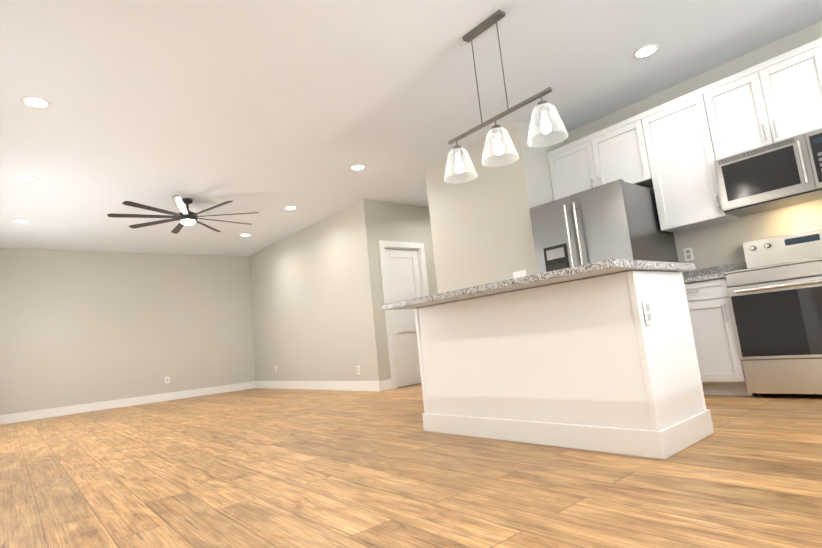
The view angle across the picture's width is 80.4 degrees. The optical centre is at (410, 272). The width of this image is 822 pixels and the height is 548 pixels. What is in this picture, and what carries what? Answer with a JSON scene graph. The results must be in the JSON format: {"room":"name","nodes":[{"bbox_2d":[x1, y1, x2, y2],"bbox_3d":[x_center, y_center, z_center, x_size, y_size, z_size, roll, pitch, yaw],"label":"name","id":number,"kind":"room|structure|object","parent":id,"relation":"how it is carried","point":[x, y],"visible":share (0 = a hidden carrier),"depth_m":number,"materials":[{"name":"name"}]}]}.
{"room":"kitchen","nodes":[
{"label":"kitchen","id":0,"kind":"room"},
{"bbox_2d":[0,248,254,414],"bbox_3d":[-4.326,1.012,9.395,6.900,2.740,0.150,1,-10,-40],"label":"wall","id":1,"kind":"structure","parent":0,"point":[80,327],"depth_m":8.59,"materials":[{"name":"beige paint"}]},
{"bbox_2d":[0,381,254,424],"bbox_3d":[-4.918,2.267,8.510,4.530,0.140,0.016,1,-10,-40],"label":"baseboard","id":2,"kind":"structure","parent":1,"relation":"attached to","point":[75,409],"depth_m":8.39,"materials":[{"name":"white wood"}]},
{"bbox_2d":[249,202,372,380],"bbox_3d":[-1.925,0.662,8.606,0.150,2.740,4.200,1,-10,-40],"label":"wall","id":3,"kind":"structure","parent":0,"point":[309,307],"depth_m":8.13,"materials":[{"name":"beige paint"}]},
{"bbox_2d":[255,381,381,391],"bbox_3d":[-1.795,1.925,8.296,0.016,0.140,4.326,1,-10,-40],"label":"baseboard","id":4,"kind":"structure","parent":3,"relation":"attached to","point":[308,385],"depth_m":7.80,"materials":[{"name":"white wood"}]},
{"bbox_2d":[357,199,437,380],"bbox_3d":[0.177,0.307,7.567,2.040,2.740,0.150,1,-10,-40],"label":"wall","id":5,"kind":"structure","parent":0,"point":[387,221],"depth_m":7.07,"materials":[{"name":"beige paint"}]},
{"bbox_2d":[385,249,421,386],"bbox_3d":[-0.041,0.641,7.222,0.646,2.006,0.122,1,-10,-40],"label":"hall door","id":6,"kind":"structure","parent":5,"relation":"in","point":[403,275],"depth_m":7.21,"materials":[{"name":"white wood"}]},
{"bbox_2d":[378,240,428,388],"bbox_3d":[-0.082,0.601,7.271,0.870,2.130,0.170,1,-10,-40],"label":"door frame","id":7,"kind":"structure","parent":5,"relation":"attached to","point":[384,245],"depth_m":7.07,"materials":[{"name":"white wood"}]},
{"bbox_2d":[0,383,821,547],"bbox_3d":[-0.358,1.391,4.628,6.900,0.100,12.250,1,-10,-40],"label":"floor","id":8,"kind":"structure","parent":0,"point":[272,468],"depth_m":2.27,"materials":[{"name":"brown wood"}]},
{"bbox_2d":[412,271,713,458],"bbox_3d":[0.813,0.566,3.106,0.606,0.879,1.686,1,-10,-40],"label":"kitchen island","id":9,"kind":"object","parent":8,"relation":"on","point":[584,357],"depth_m":2.62,"materials":[{"name":"white wood"}]},
{"bbox_2d":[380,259,694,309],"bbox_3d":[0.687,0.111,3.102,0.910,0.037,1.760,1,-10,-40],"label":"island countertop","id":10,"kind":"structure","parent":9,"relation":"on","point":[606,267],"depth_m":2.55,"materials":[{"name":"grey stone"}]},
{"bbox_2d":[642,300,653,324],"bbox_3d":[1.154,0.195,2.369,0.070,0.115,0.007,1,-10,-40],"label":"outlet","id":11,"kind":"object","parent":9,"relation":"attached to","point":[646,304],"depth_m":2.36,"materials":[{"name":"white plastic"}]},
{"bbox_2d":[529,179,678,273],"bbox_3d":[1.819,0.196,4.455,0.947,1.780,0.910,1,-10,-40],"label":"refrigerator","id":12,"kind":"object","parent":8,"relation":"on","point":[617,219],"visible":0.4,"depth_m":4.19,"materials":[{"name":"silver metal"}]},
{"bbox_2d":[684,278,756,395],"bbox_3d":[2.471,0.520,3.967,0.616,0.879,0.510,1,-10,-40],"label":"base cabinet","id":13,"kind":"object","parent":8,"relation":"on","point":[721,369],"depth_m":3.70,"materials":[{"name":"white wood"}]},
{"bbox_2d":[683,274,726,281],"bbox_3d":[2.416,0.067,4.022,0.641,0.035,0.510,1,-10,-40],"label":"countertop","id":14,"kind":"structure","parent":13,"relation":"on","point":[702,277],"depth_m":3.74,"materials":[{"name":"grey stone"}]},
{"bbox_2d":[725,228,821,396],"bbox_3d":[2.826,0.267,3.462,0.706,1.170,0.772,1,-10,-40],"label":"range","id":15,"kind":"object","parent":8,"relation":"on","point":[775,292],"visible":0.98,"depth_m":3.39,"materials":[{"name":"silver metal"}]},
{"bbox_2d":[0,0,821,256],"bbox_3d":[-0.639,-1.417,5.019,6.900,0.120,12.250,1,-10,-40],"label":"ceiling","id":16,"kind":"structure","parent":0,"point":[268,110],"depth_m":4.05,"materials":[{"name":"white paint"}]},
{"bbox_2d":[13,219,30,222],"bbox_3d":[-5.219,-0.684,6.532,0.191,0.007,0.191,-13,-11,43],"label":"recessed light","id":17,"kind":"object","parent":16,"relation":"in","point":[16,220],"depth_m":6.52,"materials":[{"name":"white plastic"}]},
{"bbox_2d":[16,175,37,180],"bbox_3d":[-4.054,-0.995,5.141,0.191,0.007,0.191,-7,-8,11],"label":"recessed light","id":18,"kind":"object","parent":16,"relation":"in","point":[21,177],"depth_m":5.13,"materials":[{"name":"white"}]},
{"bbox_2d":[20,96,50,108],"bbox_3d":[-2.884,-1.307,3.743,0.191,0.007,0.191,-7,-8,11],"label":"recessed light","id":19,"kind":"object","parent":16,"relation":"in","point":[32,101],"depth_m":3.74,"materials":[{"name":"white"}]},
{"bbox_2d":[107,195,258,233],"bbox_3d":[-2.897,-0.782,6.321,1.751,0.330,1.741,1,-10,-40],"label":"ceiling fan","id":20,"kind":"object","parent":16,"relation":"hanging from","point":[185,216],"visible":1,"depth_m":6.19,"materials":[{"name":"black metal"}]},
{"bbox_2d":[284,206,296,209],"bbox_3d":[-1.770,-0.943,7.148,0.191,0.007,0.191,-12,-10,40],"label":"recessed light","id":21,"kind":"object","parent":16,"relation":"in","point":[288,207],"depth_m":7.14,"materials":[{"name":"white plastic"}]},
{"bbox_2d":[350,164,365,169],"bbox_3d":[-0.631,-1.247,5.788,0.191,0.007,0.191,-7,-8,11],"label":"recessed light","id":22,"kind":"object","parent":16,"relation":"in","point":[358,166],"depth_m":5.78,"materials":[{"name":"white"}]},
{"bbox_2d":[444,10,567,183],"bbox_3d":[0.543,-1.222,3.286,0.244,0.975,0.984,1,-10,-40],"label":"pendant light","id":23,"kind":"object","parent":16,"relation":"hanging from","point":[542,108],"visible":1,"depth_m":3.23,"materials":[{"name":"glass"}]},
{"bbox_2d":[633,44,658,58],"bbox_3d":[1.874,-1.762,3.886,0.191,0.007,0.191,-13,-11,43],"label":"recessed light","id":24,"kind":"object","parent":16,"relation":"in","point":[645,51],"depth_m":3.88,"materials":[{"name":"white"}]},
{"bbox_2d":[425,120,562,293],"bbox_3d":[1.541,-0.056,5.939,2.040,2.740,1.440,1,-10,-40],"label":"wall","id":25,"kind":"structure","parent":0,"point":[481,229],"depth_m":5.22,"materials":[{"name":"beige paint"}]},
{"bbox_2d":[563,21,821,278],"bbox_3d":[3.397,-0.584,3.482,0.150,2.740,4.800,1,-10,-40],"label":"wall","id":26,"kind":"structure","parent":0,"point":[716,245],"depth_m":4.16,"materials":[{"name":"beige paint"}]},
{"bbox_2d":[547,114,650,199],"bbox_3d":[1.926,-1.051,4.863,0.348,0.610,1.001,1,-10,-40],"label":"upper cabinet","id":27,"kind":"object","parent":26,"relation":"attached to","point":[617,151],"depth_m":4.69,"materials":[{"name":"white wood"}]},
{"bbox_2d":[641,84,739,232],"bbox_3d":[2.430,-0.943,4.257,0.348,1.090,0.635,1,-10,-40],"label":"upper cabinet","id":28,"kind":"object","parent":26,"relation":"attached to","point":[670,152],"depth_m":4.13,"materials":[{"name":"white wood"}]},
{"bbox_2d":[683,262,746,277],"bbox_3d":[3.272,-0.164,3.484,0.022,0.104,2.484,1,-10,-40],"label":"backsplash","id":29,"kind":"structure","parent":26,"relation":"attached to","point":[736,266],"depth_m":4.21,"materials":[{"name":"grey stone"}]},
{"bbox_2d":[711,38,821,156],"bbox_3d":[2.817,-1.272,3.799,0.348,0.644,0.780,1,-10,-40],"label":"upper cabinet","id":30,"kind":"object","parent":26,"relation":"attached to","point":[778,98],"depth_m":3.66,"materials":[{"name":"white wood"}]},
{"bbox_2d":[714,128,821,216],"bbox_3d":[2.821,-0.743,3.683,0.472,0.422,0.772,1,-10,-40],"label":"over-the-range microwave","id":31,"kind":"object","parent":30,"relation":"attached to","point":[787,172],"visible":1,"depth_m":3.61,"materials":[{"name":"silver metal"}]},
{"bbox_3d":[-3.090,-0.050,2.662,0.150,2.740,12.250,1,-10,-40],"label":"wall","id":32,"kind":"structure","parent":0,"visible":0},
{"bbox_2d":[165,377,169,382],"bbox_3d":[-4.477,1.980,8.948,0.070,0.115,0.007,1,-10,-40],"label":"outlet","id":33,"kind":"object","parent":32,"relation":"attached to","point":[167,379],"depth_m":8.94,"materials":[{"name":"white plastic"}]},
{"bbox_2d":[513,270,526,278],"bbox_3d":[1.090,0.044,4.877,0.008,0.115,0.160,1,-10,-40],"label":"outlet","id":34,"kind":"object","parent":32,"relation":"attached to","point":[522,273],"depth_m":4.88,"materials":[{"name":"white plastic"}]},
{"bbox_2d":[683,247,693,260],"bbox_3d":[2.514,-0.164,4.409,0.007,0.115,0.070,1,-10,-40],"label":"outlet","id":35,"kind":"object","parent":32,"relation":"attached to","point":[688,253],"depth_m":4.41,"materials":[{"name":"white plastic"}]}
]}

